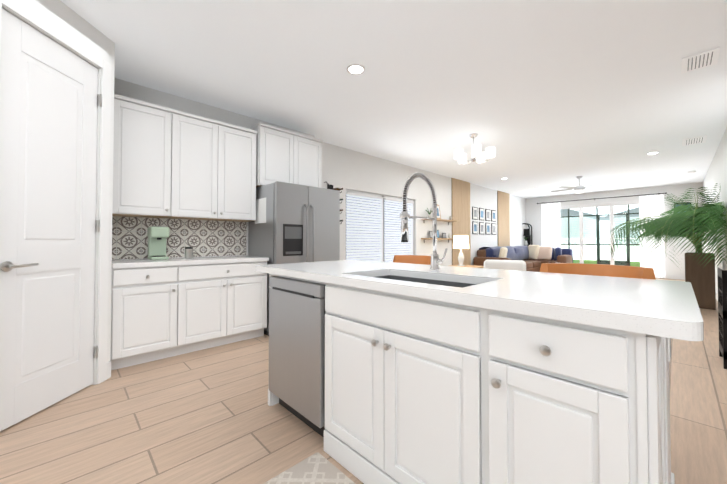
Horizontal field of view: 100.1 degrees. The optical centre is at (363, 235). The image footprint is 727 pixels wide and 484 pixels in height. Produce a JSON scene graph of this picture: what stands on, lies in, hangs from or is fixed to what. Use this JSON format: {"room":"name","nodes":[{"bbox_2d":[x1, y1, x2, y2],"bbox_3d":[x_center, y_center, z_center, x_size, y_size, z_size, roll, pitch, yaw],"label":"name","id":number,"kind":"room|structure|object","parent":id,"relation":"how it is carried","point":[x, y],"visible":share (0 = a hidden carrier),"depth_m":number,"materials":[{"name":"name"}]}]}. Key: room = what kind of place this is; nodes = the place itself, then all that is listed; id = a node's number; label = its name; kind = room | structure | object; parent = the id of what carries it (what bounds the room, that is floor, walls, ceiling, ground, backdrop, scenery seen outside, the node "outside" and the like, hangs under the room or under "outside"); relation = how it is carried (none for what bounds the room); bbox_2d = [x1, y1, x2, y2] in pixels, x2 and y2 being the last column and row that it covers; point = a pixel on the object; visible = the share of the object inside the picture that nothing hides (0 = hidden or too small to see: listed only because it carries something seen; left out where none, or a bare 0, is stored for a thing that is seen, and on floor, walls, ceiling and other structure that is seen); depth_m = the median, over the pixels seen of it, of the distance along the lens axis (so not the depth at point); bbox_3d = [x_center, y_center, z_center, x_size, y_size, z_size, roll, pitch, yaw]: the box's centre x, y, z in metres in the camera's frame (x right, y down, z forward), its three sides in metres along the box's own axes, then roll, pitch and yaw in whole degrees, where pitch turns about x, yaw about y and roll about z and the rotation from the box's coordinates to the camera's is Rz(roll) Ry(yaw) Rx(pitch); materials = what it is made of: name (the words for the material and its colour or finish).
{"room":"kitchen","nodes":[
{"label":"kitchen","id":0,"kind":"room"},
{"bbox_2d":[2,0,114,384],"bbox_3d":[-2.139,-0.244,1.346,0.130,2.740,2.300,0,-1,1],"label":"door frame","id":1,"kind":"structure","parent":0,"point":[63,17],"depth_m":2.35,"materials":[{"name":"paint"}]},
{"bbox_2d":[0,0,110,431],"bbox_3d":[-2.064,-0.127,2.035,0.103,2.531,0.813,0,-1,1],"label":"pantry door","id":2,"kind":"structure","parent":1,"relation":"in","point":[49,100],"depth_m":2.01,"materials":[{"name":"paint"}]},
{"bbox_2d":[107,361,110,378],"bbox_3d":[-2.066,1.061,1.320,0.013,0.130,2.296,0,-1,1],"label":"baseboard","id":3,"kind":"structure","parent":1,"relation":"attached to","point":[108,370],"depth_m":2.44,"materials":[{"name":"paint"}]},
{"bbox_2d":[112,78,313,259],"bbox_3d":[-3.158,-0.222,2.595,6.380,2.740,0.300,1,-1,-44],"label":"wall","id":4,"kind":"structure","parent":0,"point":[142,93],"depth_m":3.50,"materials":[{"name":"paint"}]},
{"bbox_2d":[112,94,179,217],"bbox_3d":[-2.223,-0.749,3.074,0.547,1.100,0.322,1,-1,-44],"label":"upper cabinet","id":5,"kind":"object","parent":4,"relation":"attached to","point":[169,163],"depth_m":2.96,"materials":[{"name":"paint"}]},
{"bbox_2d":[112,216,246,258],"bbox_3d":[-2.026,0.028,3.471,1.399,0.428,0.011,1,-1,-44],"label":"tile backsplash","id":6,"kind":"structure","parent":4,"relation":"attached to","point":[200,237],"depth_m":3.44,"materials":[{"name":"white tile"}]},
{"bbox_2d":[180,111,259,221],"bbox_3d":[-1.769,-0.742,3.515,0.967,1.100,0.322,1,-1,-44],"label":"upper cabinet","id":7,"kind":"object","parent":4,"relation":"attached to","point":[218,159],"depth_m":3.41,"materials":[{"name":"paint"}]},
{"bbox_2d":[252,122,322,187],"bbox_3d":[-1.058,-1.000,4.188,0.955,0.769,0.352,1,-1,-44],"label":"upper cabinet","id":8,"kind":"object","parent":4,"relation":"attached to","point":[282,155],"depth_m":3.99,"materials":[{"name":"paint"}]},
{"bbox_2d":[0,278,726,483],"bbox_3d":[3.102,1.211,3.348,16.450,0.100,11.000,1,-1,-44],"label":"floor","id":9,"kind":"structure","parent":0,"point":[208,416],"depth_m":1.80,"materials":[{"name":"brown wood"}]},
{"bbox_2d":[110,262,185,369],"bbox_3d":[-2.117,0.717,2.939,0.547,0.876,0.627,1,-1,-44],"label":"base cabinet","id":10,"kind":"object","parent":9,"relation":"on","point":[163,305],"depth_m":2.71,"materials":[{"name":"paint"}]},
{"bbox_2d":[112,255,257,265],"bbox_3d":[-1.806,0.264,3.241,1.402,0.040,0.638,1,-1,-44],"label":"countertop","id":11,"kind":"structure","parent":10,"relation":"on","point":[239,258],"depth_m":3.02,"materials":[{"name":"white stone"}]},
{"bbox_2d":[185,247,192,258],"bbox_3d":[-1.852,0.179,3.228,0.076,0.125,0.076,1,-1,-44],"label":"canister","id":12,"kind":"object","parent":11,"relation":"on","point":[188,250],"depth_m":3.20,"materials":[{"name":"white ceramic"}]},
{"bbox_2d":[186,258,268,352],"bbox_3d":[-1.662,0.724,3.380,0.967,0.876,0.627,1,-1,-44],"label":"base cabinet","id":13,"kind":"object","parent":9,"relation":"on","point":[226,302],"depth_m":3.16,"materials":[{"name":"paint"}]},
{"bbox_2d":[248,181,339,335],"bbox_3d":[-0.882,0.282,3.986,0.934,1.780,0.799,1,-1,-44],"label":"refrigerator","id":14,"kind":"object","parent":9,"relation":"on","point":[294,223],"visible":0.62,"depth_m":3.67,"materials":[{"name":"silver metal"}]},
{"bbox_2d":[264,452,354,483],"bbox_3d":[-0.004,1.116,1.072,0.370,0.010,1.050,1,-1,-44],"label":"kitchen rug","id":15,"kind":"object","parent":9,"relation":"on","point":[317,468],"visible":1,"depth_m":1.42,"materials":[{"name":"beige fabric"}]},
{"bbox_2d":[393,255,430,264],"bbox_3d":[0.412,0.668,2.734,0.470,0.966,0.520,1,-1,-44],"label":"bar stool","id":16,"kind":"object","parent":9,"relation":"on","point":[418,259],"visible":0.08,"depth_m":2.92,"materials":[{"name":"orange leather"}]},
{"bbox_2d":[450,235,483,267],"bbox_3d":[2.229,0.607,6.588,0.660,1.223,0.660,1,-1,-44],"label":"side table","id":17,"kind":"object","parent":9,"relation":"on","point":[460,242],"visible":0.71,"depth_m":6.51,"materials":[{"name":"brown wood"}]},
{"bbox_2d":[453,235,468,265],"bbox_3d":[2.124,0.326,6.630,0.340,0.660,0.340,1,-1,-44],"label":"table lamp","id":18,"kind":"object","parent":17,"relation":"on","point":[460,242],"depth_m":6.52,"materials":[{"name":"white ceramic"}]},
{"bbox_2d":[263,272,675,483],"bbox_3d":[0.327,0.687,1.673,0.938,0.890,1.922,1,-1,-44],"label":"kitchen island","id":19,"kind":"object","parent":9,"relation":"on","point":[434,372],"depth_m":1.05,"materials":[{"name":"paint"}]},
{"bbox_2d":[256,262,703,340],"bbox_3d":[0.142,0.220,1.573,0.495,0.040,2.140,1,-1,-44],"label":"island countertop","id":20,"kind":"structure","parent":19,"relation":"on","point":[678,312],"depth_m":0.97,"materials":[{"name":"white stone"}]},
{"bbox_2d":[400,172,446,270],"bbox_3d":[0.336,-0.076,1.676,0.339,0.553,0.111,1,-1,-44],"label":"faucet","id":21,"kind":"object","parent":20,"relation":"on","point":[404,216],"depth_m":1.73,"materials":[{"name":"silver metal"}]},
{"bbox_2d":[484,260,525,270],"bbox_3d":[2.378,0.794,5.144,0.710,0.802,0.693,0,-1,24],"label":"accent chair","id":22,"kind":"object","parent":9,"relation":"on","point":[519,265],"visible":0.17,"depth_m":4.83,"materials":[{"name":"white fabric"}]},
{"bbox_2d":[473,245,572,271],"bbox_3d":[4.970,0.776,9.258,3.750,0.975,1.631,1,-1,-44],"label":"sectional sofa","id":23,"kind":"object","parent":9,"relation":"on","point":[533,257],"visible":0.58,"depth_m":9.56,"materials":[{"name":"blue fabric"}]},
{"bbox_2d":[479,246,528,259],"bbox_3d":[4.545,0.546,9.629,3.052,0.451,0.513,1,-1,-44],"label":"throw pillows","id":24,"kind":"object","parent":23,"relation":"on","point":[514,252],"depth_m":9.38,"materials":[{"name":"blue fabric"}]},
{"bbox_2d":[522,223,531,245],"bbox_3d":[6.019,0.416,11.637,0.320,1.777,0.710,1,-1,-44],"label":"shelf","id":25,"kind":"object","parent":9,"relation":"on","point":[528,239],"visible":0.25,"depth_m":11.49,"materials":[{"name":"black metal"}]},
{"bbox_2d":[539,263,655,279],"bbox_3d":[1.240,0.650,1.658,0.459,0.966,0.521,1,-1,-44],"label":"bar stool","id":26,"kind":"object","parent":9,"relation":"on","point":[610,270],"visible":0.15,"depth_m":1.78,"materials":[{"name":"orange leather"}]},
{"bbox_2d":[599,183,726,309],"bbox_3d":[5.211,0.188,5.444,2.619,2.020,1.538,1,-1,-44],"label":"palm plant","id":27,"kind":"object","parent":9,"relation":"on","point":[692,224],"visible":1,"depth_m":4.85,"materials":[{"name":"green plant"}]},
{"bbox_2d":[717,267,726,368],"bbox_3d":[3.518,0.656,2.527,0.424,0.981,0.724,1,-1,-44],"label":"bar cart","id":28,"kind":"object","parent":9,"relation":"on","point":[722,298],"visible":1,"depth_m":2.64,"materials":[{"name":"black metal"}]},
{"bbox_2d":[60,0,726,198],"bbox_3d":[3.102,-1.628,3.397,16.450,0.100,11.000,1,-1,-44],"label":"ceiling","id":29,"kind":"structure","parent":0,"point":[545,98],"depth_m":3.03,"materials":[{"name":"paint"}]},
{"bbox_2d":[346,64,364,74],"bbox_3d":[-0.073,-1.584,2.901,0.184,0.006,0.184,1,-1,-44],"label":"recessed light","id":30,"kind":"object","parent":29,"relation":"in","point":[355,69],"visible":1,"depth_m":2.90,"materials":[{"name":"paint"}]},
{"bbox_2d":[454,133,494,164],"bbox_3d":[1.711,-1.343,4.698,0.568,0.425,0.588,1,-1,-44],"label":"chandelier","id":31,"kind":"object","parent":29,"relation":"hanging from","point":[478,155],"visible":1,"depth_m":4.60,"materials":[{"name":"white glass"}]},
{"bbox_2d":[551,176,602,193],"bbox_3d":[5.462,-1.283,7.752,1.254,0.440,1.244,1,-1,-44],"label":"ceiling fan","id":32,"kind":"object","parent":29,"relation":"hanging from","point":[579,189],"visible":1,"depth_m":7.65,"materials":[{"name":"grey"}]},
{"bbox_2d":[683,135,706,145],"bbox_3d":[5.382,-1.544,4.954,0.440,0.013,0.260,1,-1,-44],"label":"ceiling vent","id":33,"kind":"object","parent":29,"relation":"in","point":[695,140],"visible":0.98,"depth_m":4.92,"materials":[{"name":"grey metal"}]},
{"bbox_2d":[682,47,719,72],"bbox_3d":[3.047,-1.582,2.759,0.338,0.013,0.224,1,-1,-44],"label":"ceiling vent","id":34,"kind":"object","parent":29,"relation":"in","point":[700,60],"visible":0.98,"depth_m":2.74,"materials":[{"name":"grey metal"}]},
{"bbox_2d":[322,142,525,265],"bbox_3d":[2.694,-0.122,8.374,10.070,2.740,0.150,1,-1,-44],"label":"wall","id":35,"kind":"structure","parent":0,"point":[345,169],"depth_m":6.86,"materials":[{"name":"paint"}]},
{"bbox_2d":[324,182,342,223],"bbox_3d":[-0.488,-0.519,4.965,0.222,0.755,0.319,1,-1,-44],"label":"wine rack","id":36,"kind":"object","parent":35,"relation":"attached to","point":[329,186],"visible":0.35,"depth_m":4.97,"materials":[{"name":"black metal"}]},
{"bbox_2d":[346,189,413,261],"bbox_3d":[0.392,-0.056,6.105,2.054,1.526,0.140,1,-1,-44],"label":"kitchen window","id":37,"kind":"structure","parent":35,"relation":"in","point":[373,227],"depth_m":5.95,"materials":[{"name":"paint"}]},
{"bbox_2d":[421,205,456,242],"bbox_3d":[1.843,-0.291,7.308,1.308,0.921,0.205,1,-1,-44],"label":"floating shelf","id":38,"kind":"object","parent":35,"relation":"attached to","point":[444,220],"visible":0.69,"depth_m":7.31,"materials":[{"name":"brown wood"}]},
{"bbox_2d":[451,178,470,264],"bbox_3d":[2.638,-0.124,8.190,0.966,2.737,0.032,1,-1,-44],"label":"panel","id":39,"kind":"object","parent":35,"relation":"attached to","point":[461,203],"visible":0.56,"depth_m":8.16,"materials":[{"name":"brown wood"}]},
{"bbox_2d":[472,207,495,234],"bbox_3d":[3.668,-0.428,9.201,1.594,0.780,0.022,1,-1,-44],"label":"gallery","id":40,"kind":"object","parent":35,"relation":"attached to","point":[481,224],"visible":1,"depth_m":9.11,"materials":[{"name":"white paper"}]},
{"bbox_2d":[497,191,509,246],"bbox_3d":[4.704,-0.089,10.194,0.965,2.737,0.032,1,-1,-44],"label":"panel","id":41,"kind":"object","parent":35,"relation":"attached to","point":[503,210],"visible":0.54,"depth_m":10.16,"materials":[{"name":"brown wood"}]},
{"bbox_2d":[526,182,703,274],"bbox_3d":[7.949,-0.092,10.079,0.150,2.740,4.720,1,-1,-44],"label":"wall","id":42,"kind":"structure","parent":0,"point":[533,213],"depth_m":9.44,"materials":[{"name":"paint"}]},
{"bbox_2d":[560,201,639,265],"bbox_3d":[7.807,0.101,10.209,0.100,2.357,2.561,1,-1,-44],"label":"door","id":43,"kind":"structure","parent":42,"relation":"in","point":[611,205],"depth_m":10.14,"materials":[{"name":"paint"}]},
{"bbox_2d":[537,193,666,277],"bbox_3d":[7.689,0.003,10.126,0.152,2.520,3.438,1,-1,-44],"label":"curtains","id":44,"kind":"object","parent":42,"relation":"attached to","point":[650,205],"visible":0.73,"depth_m":9.25,"materials":[{"name":"white fabric"}]},
{"bbox_2d":[665,274,684,279],"bbox_3d":[7.838,1.212,10.053,0.013,0.130,4.568,1,-1,-44],"label":"baseboard","id":45,"kind":"structure","parent":42,"relation":"attached to","point":[671,276],"depth_m":8.83,"materials":[{"name":"paint"}]},
{"bbox_2d":[703,127,726,292],"bbox_3d":[6.615,-0.170,5.603,8.000,2.740,0.150,1,-1,-44],"label":"wall","id":46,"kind":"structure","parent":0,"point":[716,172],"depth_m":5.23,"materials":[{"name":"paint"}]},
{"label":"outside","id":47,"kind":"structure","parent":0,"visible":0},
{"bbox_2d":[560,207,639,266],"bbox_3d":[28.630,-1.351,34.458,56.250,6.500,70.144,1,-1,-44],"label":"yard","id":48,"kind":"structure","parent":47,"point":[588,256],"depth_m":25.24,"materials":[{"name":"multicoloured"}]},
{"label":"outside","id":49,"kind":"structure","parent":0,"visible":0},
{"bbox_2d":[560,205,639,265],"bbox_3d":[9.431,-0.032,11.251,3.590,2.900,10.500,1,-1,-44],"label":"lanai","id":50,"kind":"object","parent":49,"point":[598,244],"depth_m":12.91,"materials":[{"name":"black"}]}
]}

